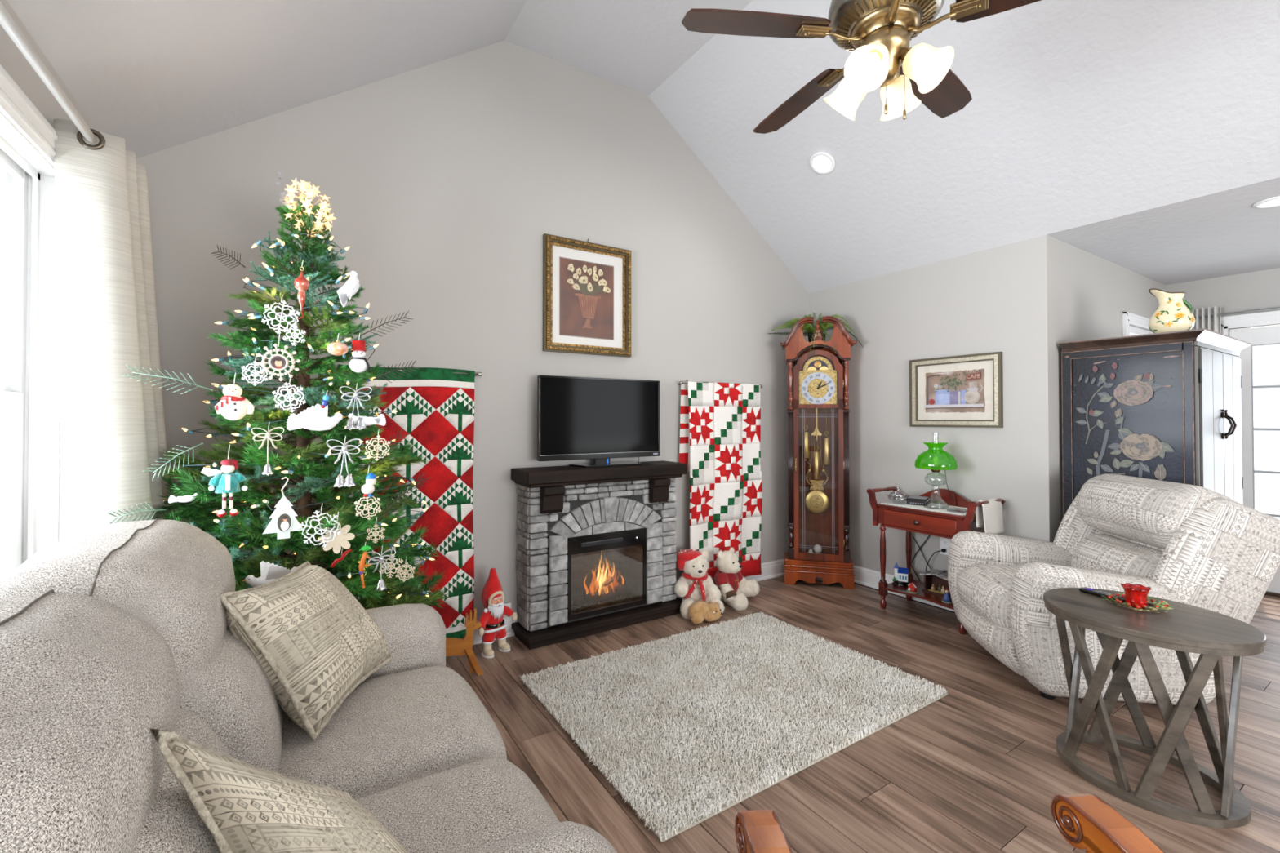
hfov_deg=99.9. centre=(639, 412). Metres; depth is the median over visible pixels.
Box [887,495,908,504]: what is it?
bowl
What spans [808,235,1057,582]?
wall
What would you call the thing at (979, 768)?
floor
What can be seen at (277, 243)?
socket
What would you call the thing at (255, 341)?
string lights
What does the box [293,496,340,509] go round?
string lights
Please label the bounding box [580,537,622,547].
grille
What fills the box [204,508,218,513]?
string lights
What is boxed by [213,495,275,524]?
string lights
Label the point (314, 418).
ornament
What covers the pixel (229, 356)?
string lights
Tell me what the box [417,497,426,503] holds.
string lights
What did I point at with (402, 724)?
seat cushion
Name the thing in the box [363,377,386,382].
string lights
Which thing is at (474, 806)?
seat cushion
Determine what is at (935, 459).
oil lamp
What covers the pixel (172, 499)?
ornament
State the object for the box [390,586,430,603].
string lights
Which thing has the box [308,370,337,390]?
string lights
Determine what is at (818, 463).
grandfather clock
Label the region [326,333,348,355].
ornament
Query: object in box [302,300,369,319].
string lights
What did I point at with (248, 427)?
string lights
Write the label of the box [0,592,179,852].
cushion
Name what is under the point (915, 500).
clock radio
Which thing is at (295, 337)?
snowflake ornament
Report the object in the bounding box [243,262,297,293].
string lights
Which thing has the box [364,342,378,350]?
string lights
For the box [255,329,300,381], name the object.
ornament
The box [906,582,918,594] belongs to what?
figurine
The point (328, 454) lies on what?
string lights
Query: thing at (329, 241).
string lights
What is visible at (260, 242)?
socket
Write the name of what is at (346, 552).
ornament
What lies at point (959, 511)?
coaster
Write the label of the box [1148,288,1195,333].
pitcher
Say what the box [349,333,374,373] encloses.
ornament
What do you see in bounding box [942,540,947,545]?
socket
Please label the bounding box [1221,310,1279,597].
door
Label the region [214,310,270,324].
string lights
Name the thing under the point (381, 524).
string lights
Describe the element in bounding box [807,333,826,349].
pot
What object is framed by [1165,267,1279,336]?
wall
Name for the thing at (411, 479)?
string lights
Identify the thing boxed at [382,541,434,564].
string lights
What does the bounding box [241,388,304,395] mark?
string lights
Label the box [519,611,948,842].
shag rug
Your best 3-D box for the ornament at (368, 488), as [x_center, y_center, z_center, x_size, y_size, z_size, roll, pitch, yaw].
[-0.994,0.251,1.973,0.050,0.116,0.040,0,-1,-27]
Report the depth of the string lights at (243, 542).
1.92 m
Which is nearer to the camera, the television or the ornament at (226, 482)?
the ornament at (226, 482)
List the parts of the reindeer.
leg, leg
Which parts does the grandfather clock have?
corner post, swan neck moulding, pendulum rod, dial plate, door, arch moulding, swan neck moulding, corner post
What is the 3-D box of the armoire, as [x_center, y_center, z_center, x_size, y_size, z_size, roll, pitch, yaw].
[3.183,0.465,3.303,1.032,1.790,0.648,0,-1,-33]
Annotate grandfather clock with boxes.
[780,315,857,589]
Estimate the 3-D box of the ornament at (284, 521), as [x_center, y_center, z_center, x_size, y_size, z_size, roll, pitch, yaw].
[-1.184,0.316,1.789,0.116,0.206,0.009,0,-1,-33]
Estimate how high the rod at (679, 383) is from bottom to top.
0.028 m
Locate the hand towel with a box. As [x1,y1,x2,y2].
[975,497,1004,534]
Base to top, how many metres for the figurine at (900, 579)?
0.157 m
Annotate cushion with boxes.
[0,519,235,673]
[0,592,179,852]
[131,707,231,852]
[176,625,283,773]
[278,665,506,800]
[355,757,559,852]
[955,564,1022,627]
[1071,533,1163,578]
[1075,473,1232,549]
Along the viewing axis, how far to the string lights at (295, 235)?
2.12 m
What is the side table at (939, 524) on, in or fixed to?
on the floor
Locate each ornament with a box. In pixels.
[168,493,199,502]
[200,444,247,517]
[214,373,254,420]
[241,354,268,386]
[242,560,297,587]
[251,422,284,475]
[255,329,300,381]
[261,294,300,333]
[262,476,303,539]
[272,376,306,412]
[283,318,306,346]
[286,404,345,431]
[293,259,309,319]
[300,503,341,547]
[318,511,355,554]
[320,390,329,408]
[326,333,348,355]
[326,435,361,488]
[330,546,351,568]
[337,271,359,306]
[339,382,372,430]
[346,413,386,426]
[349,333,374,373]
[354,495,381,519]
[358,542,372,588]
[361,465,376,497]
[364,429,390,461]
[365,516,385,543]
[367,545,395,591]
[378,546,403,577]
[395,556,415,582]
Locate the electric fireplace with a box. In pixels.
[511,460,687,649]
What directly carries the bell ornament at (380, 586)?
hanging from the tree
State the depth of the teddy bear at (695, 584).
3.69 m
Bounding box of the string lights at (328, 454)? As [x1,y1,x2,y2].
[306,452,372,458]
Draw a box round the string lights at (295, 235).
[291,233,323,244]
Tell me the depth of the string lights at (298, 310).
2.06 m
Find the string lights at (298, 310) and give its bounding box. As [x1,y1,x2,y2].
[284,306,300,318]
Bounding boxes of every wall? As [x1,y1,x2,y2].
[0,0,95,128]
[136,40,808,620]
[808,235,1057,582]
[1054,238,1165,528]
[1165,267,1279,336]
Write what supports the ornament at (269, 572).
attached to the tree
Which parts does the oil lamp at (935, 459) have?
burner, lamp shade, lamp cord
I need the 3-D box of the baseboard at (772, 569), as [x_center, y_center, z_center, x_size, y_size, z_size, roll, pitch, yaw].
[-0.386,1.298,3.542,4.505,0.130,0.030,0,-1,-33]
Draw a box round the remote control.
[1079,586,1124,601]
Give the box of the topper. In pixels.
[275,171,336,240]
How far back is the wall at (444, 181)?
3.25 m
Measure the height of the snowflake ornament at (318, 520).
0.151 m
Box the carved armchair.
[734,793,1164,852]
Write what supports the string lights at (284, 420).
attached to the tree
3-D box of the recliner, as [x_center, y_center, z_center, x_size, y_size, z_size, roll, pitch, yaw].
[2.321,0.846,2.811,1.106,1.017,0.924,0,-1,9]
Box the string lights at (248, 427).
[181,422,256,443]
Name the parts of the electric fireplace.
mantel moulding, firebox frame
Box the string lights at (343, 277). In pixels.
[309,272,350,284]
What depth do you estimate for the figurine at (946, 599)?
3.41 m
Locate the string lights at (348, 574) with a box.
[335,572,359,577]
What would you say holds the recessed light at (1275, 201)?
in the ceiling at (1222, 233)
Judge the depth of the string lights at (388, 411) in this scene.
2.22 m
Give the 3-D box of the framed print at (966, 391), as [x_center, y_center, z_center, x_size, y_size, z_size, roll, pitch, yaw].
[2.165,-0.145,3.722,0.030,0.490,0.610,0,-1,-33]
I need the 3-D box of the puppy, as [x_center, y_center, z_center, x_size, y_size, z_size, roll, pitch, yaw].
[0.424,1.302,3.542,0.251,0.137,0.150,0,-1,-25]
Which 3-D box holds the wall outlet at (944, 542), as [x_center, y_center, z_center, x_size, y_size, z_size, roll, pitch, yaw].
[2.140,0.936,3.769,0.010,0.118,0.075,0,-1,-33]
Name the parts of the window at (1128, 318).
sash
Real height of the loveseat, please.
1.043 m
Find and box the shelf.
[884,579,954,609]
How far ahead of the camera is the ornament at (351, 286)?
2.10 m
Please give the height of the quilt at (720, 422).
1.530 m
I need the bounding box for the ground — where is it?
[1254,458,1279,519]
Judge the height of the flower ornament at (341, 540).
0.146 m
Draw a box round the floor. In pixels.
[445,575,1279,852]
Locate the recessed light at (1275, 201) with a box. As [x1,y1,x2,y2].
[1252,195,1279,208]
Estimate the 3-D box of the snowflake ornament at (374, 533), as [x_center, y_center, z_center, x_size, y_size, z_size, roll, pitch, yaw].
[-0.971,0.431,1.976,0.065,0.096,0.009,0,-1,-30]
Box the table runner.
[882,499,975,515]
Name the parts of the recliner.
arm, arm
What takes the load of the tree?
on the floor
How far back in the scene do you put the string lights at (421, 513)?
2.43 m
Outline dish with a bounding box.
[887,488,908,504]
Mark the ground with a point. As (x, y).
(1267, 485)
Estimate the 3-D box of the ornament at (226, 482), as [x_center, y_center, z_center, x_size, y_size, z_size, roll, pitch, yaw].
[-1.368,0.224,1.773,0.123,0.234,0.070,1,-1,-37]
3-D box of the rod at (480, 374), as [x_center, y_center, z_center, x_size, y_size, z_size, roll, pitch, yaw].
[-1.277,-0.232,2.987,0.799,0.028,0.036,0,-1,-33]
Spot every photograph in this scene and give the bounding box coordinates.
[271,355,285,368]
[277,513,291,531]
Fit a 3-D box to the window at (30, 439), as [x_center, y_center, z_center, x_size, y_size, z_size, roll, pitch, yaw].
[-1.342,-0.035,0.804,0.225,1.720,2.600,0,-1,-33]
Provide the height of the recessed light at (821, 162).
0.105 m
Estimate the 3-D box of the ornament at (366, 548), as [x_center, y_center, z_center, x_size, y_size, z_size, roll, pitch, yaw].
[-0.982,0.544,1.925,0.044,0.163,0.021,0,-1,-27]
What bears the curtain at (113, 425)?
hanging from the curtain rod at (6, 22)
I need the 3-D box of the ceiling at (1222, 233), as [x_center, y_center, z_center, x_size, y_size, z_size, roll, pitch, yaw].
[4.572,-1.148,2.248,2.421,0.100,4.234,0,-1,-33]
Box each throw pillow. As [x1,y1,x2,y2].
[150,728,408,852]
[219,560,393,741]
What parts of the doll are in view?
jacket trim, hat trim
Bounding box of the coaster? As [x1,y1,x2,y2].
[947,507,966,513]
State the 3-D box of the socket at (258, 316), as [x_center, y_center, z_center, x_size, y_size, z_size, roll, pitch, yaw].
[-1.439,-0.362,2.031,0.024,0.012,0.011,-15,6,-26]
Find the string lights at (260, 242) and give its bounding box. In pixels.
[251,238,296,257]
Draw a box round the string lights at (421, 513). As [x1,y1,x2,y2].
[402,507,426,519]
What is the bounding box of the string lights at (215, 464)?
[183,462,221,469]
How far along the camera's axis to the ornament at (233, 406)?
1.82 m
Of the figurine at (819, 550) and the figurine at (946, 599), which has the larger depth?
the figurine at (819, 550)
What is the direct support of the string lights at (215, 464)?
attached to the tree
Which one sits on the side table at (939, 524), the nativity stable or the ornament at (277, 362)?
the nativity stable
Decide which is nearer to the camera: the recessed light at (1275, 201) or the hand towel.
the recessed light at (1275, 201)
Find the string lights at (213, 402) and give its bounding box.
[204,399,220,404]
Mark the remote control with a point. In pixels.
(1097, 593)
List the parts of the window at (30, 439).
sash, sash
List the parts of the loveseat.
arm, arm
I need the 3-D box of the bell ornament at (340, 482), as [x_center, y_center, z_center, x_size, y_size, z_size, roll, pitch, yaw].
[-1.072,0.178,1.950,0.113,0.190,0.050,0,-1,-29]
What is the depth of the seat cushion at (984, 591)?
2.81 m
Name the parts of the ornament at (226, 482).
leg, leg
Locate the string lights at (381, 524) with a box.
[354,518,396,535]
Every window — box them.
[0,64,61,575]
[1122,311,1153,336]
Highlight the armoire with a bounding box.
[1058,328,1250,517]
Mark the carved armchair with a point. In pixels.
(1085, 820)
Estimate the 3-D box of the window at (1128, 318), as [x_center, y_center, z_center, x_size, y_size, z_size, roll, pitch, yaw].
[3.956,-0.118,4.227,1.050,1.240,0.165,0,-1,-33]
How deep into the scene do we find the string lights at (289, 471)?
1.86 m
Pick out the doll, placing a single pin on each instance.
(493, 625)
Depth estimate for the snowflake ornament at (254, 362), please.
1.87 m
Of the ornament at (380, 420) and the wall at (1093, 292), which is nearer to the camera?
the ornament at (380, 420)
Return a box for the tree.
[107,195,453,609]
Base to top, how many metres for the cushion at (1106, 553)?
0.297 m
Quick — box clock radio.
[906,495,931,506]
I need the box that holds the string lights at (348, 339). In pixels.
[339,337,351,358]
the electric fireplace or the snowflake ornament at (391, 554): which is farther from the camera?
the electric fireplace
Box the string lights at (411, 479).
[374,475,415,490]
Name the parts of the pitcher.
handle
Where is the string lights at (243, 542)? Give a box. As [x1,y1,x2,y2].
[236,539,248,549]
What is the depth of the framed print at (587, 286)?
3.58 m
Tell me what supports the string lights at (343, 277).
attached to the tree
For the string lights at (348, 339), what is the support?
attached to the tree
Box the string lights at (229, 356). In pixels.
[211,351,244,362]
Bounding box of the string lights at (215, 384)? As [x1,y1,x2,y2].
[210,383,226,388]
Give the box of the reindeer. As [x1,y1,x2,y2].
[445,608,483,675]
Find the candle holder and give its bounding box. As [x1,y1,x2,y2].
[1120,582,1151,608]
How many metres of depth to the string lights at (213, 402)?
2.11 m
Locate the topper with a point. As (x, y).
(303, 186)
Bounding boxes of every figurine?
[813,544,822,553]
[892,562,909,586]
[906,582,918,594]
[941,590,951,604]
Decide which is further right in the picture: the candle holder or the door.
the door
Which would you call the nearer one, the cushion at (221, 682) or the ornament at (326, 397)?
the cushion at (221, 682)
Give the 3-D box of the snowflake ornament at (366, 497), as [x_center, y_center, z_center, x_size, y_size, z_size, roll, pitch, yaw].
[-0.995,0.333,1.968,0.090,0.119,0.009,0,-1,-33]
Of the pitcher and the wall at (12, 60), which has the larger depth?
the pitcher
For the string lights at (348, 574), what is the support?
attached to the tree
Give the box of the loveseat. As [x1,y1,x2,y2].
[0,518,617,852]
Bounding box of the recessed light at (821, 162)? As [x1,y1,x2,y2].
[809,151,835,174]
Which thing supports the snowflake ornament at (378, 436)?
hanging from the tree
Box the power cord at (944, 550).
[924,548,946,571]
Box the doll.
[478,568,517,657]
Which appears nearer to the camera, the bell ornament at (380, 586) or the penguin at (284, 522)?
the penguin at (284, 522)
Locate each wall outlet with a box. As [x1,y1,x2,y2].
[503,602,511,616]
[940,537,951,555]
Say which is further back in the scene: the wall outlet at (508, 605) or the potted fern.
the potted fern
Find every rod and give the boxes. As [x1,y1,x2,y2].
[0,1,97,143]
[327,365,482,376]
[677,381,762,387]
[1194,306,1279,318]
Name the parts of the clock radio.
panel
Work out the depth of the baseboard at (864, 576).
4.23 m
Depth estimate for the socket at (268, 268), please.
2.01 m
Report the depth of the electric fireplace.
3.38 m
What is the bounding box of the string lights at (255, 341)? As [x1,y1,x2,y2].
[252,337,330,354]
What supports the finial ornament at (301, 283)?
hanging from the tree
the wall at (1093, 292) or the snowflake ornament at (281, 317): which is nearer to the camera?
the snowflake ornament at (281, 317)
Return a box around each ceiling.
[7,0,1279,293]
[1046,177,1279,284]
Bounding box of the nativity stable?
[919,569,951,598]
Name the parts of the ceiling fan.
blade, blade, lamp shade, lamp shade, bulb, lamp arm, pull chain, lamp shade, pull chain, lamp arm, lamp shade, bulb, blade, blade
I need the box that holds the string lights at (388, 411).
[342,410,396,417]
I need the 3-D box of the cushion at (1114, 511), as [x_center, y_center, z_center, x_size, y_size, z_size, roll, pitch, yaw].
[2.572,0.507,2.730,0.358,0.342,0.740,0,-1,9]
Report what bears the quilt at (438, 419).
hanging from the rod at (480, 374)
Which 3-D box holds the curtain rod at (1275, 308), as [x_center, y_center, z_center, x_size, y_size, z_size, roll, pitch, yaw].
[4.965,-0.772,3.546,0.115,0.050,2.105,0,-1,-33]
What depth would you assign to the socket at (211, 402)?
2.11 m
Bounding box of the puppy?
[687,600,722,624]
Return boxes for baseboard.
[473,559,783,644]
[853,564,955,612]
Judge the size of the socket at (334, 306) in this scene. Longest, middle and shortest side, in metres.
0.024 x 0.012 x 0.011 m
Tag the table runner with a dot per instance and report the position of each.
(932, 506)
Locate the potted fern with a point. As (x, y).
(824, 326)
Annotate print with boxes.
[542,233,631,357]
[909,351,1003,427]
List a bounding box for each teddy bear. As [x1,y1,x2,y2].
[673,548,724,619]
[713,546,759,610]
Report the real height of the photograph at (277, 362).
0.048 m
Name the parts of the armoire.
frame, cornice, door, frame, handle, door, handle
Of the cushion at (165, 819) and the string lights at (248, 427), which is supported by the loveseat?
the cushion at (165, 819)
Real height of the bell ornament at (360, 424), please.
0.179 m
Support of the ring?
on the end table at (1184, 628)
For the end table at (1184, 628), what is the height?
0.606 m
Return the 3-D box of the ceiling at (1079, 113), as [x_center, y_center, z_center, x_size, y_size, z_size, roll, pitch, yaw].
[1.140,-1.705,1.059,4.660,1.395,6.120,0,-1,-33]
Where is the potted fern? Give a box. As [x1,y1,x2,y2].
[767,312,863,353]
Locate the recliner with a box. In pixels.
[947,473,1279,707]
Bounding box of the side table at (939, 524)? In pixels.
[866,486,1005,635]
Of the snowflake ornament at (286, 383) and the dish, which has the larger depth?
the dish
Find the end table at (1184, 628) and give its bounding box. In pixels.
[1043,587,1266,828]
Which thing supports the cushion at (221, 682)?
on the loveseat
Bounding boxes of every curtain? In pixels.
[53,118,172,541]
[1192,306,1221,333]
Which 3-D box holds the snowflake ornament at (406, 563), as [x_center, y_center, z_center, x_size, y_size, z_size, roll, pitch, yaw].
[-0.905,0.603,2.076,0.071,0.098,0.009,0,-1,-21]
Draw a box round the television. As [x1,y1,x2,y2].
[537,375,659,467]
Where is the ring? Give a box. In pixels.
[1102,591,1173,613]
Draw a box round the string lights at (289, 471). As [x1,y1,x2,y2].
[274,464,294,475]
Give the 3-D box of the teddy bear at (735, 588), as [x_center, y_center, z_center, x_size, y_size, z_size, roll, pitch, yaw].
[0.683,1.187,3.897,0.306,0.408,0.375,0,-1,31]
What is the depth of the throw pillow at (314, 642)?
1.44 m
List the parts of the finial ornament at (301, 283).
glass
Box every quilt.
[334,364,475,638]
[679,380,762,582]
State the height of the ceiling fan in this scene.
1.383 m
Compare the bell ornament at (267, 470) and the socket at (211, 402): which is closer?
the bell ornament at (267, 470)
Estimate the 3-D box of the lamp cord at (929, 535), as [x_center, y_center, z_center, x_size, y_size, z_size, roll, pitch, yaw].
[2.063,1.033,3.840,0.051,0.474,0.304,0,-1,-24]
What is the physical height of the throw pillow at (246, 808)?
0.393 m
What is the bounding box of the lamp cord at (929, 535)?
[911,534,932,581]
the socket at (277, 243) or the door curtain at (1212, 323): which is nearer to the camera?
the socket at (277, 243)
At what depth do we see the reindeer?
2.77 m
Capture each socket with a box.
[186,429,194,434]
[209,400,217,404]
[254,315,262,319]
[255,240,262,245]
[266,266,274,272]
[274,241,281,245]
[332,304,338,310]
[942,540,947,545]
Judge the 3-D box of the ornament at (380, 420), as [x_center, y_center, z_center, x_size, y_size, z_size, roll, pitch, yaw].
[-1.046,0.027,2.055,0.145,0.049,0.049,0,-1,-7]
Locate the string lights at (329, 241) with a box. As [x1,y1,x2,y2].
[324,235,349,253]
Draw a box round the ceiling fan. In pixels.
[681,0,1040,133]
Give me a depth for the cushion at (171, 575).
1.17 m
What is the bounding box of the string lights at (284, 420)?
[259,419,287,424]
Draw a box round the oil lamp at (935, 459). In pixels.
[914,441,957,509]
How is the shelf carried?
attached to the side table at (939, 524)
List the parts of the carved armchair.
arm, arm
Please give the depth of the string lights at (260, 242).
2.09 m
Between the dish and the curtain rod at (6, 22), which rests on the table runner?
the dish
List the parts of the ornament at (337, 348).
glass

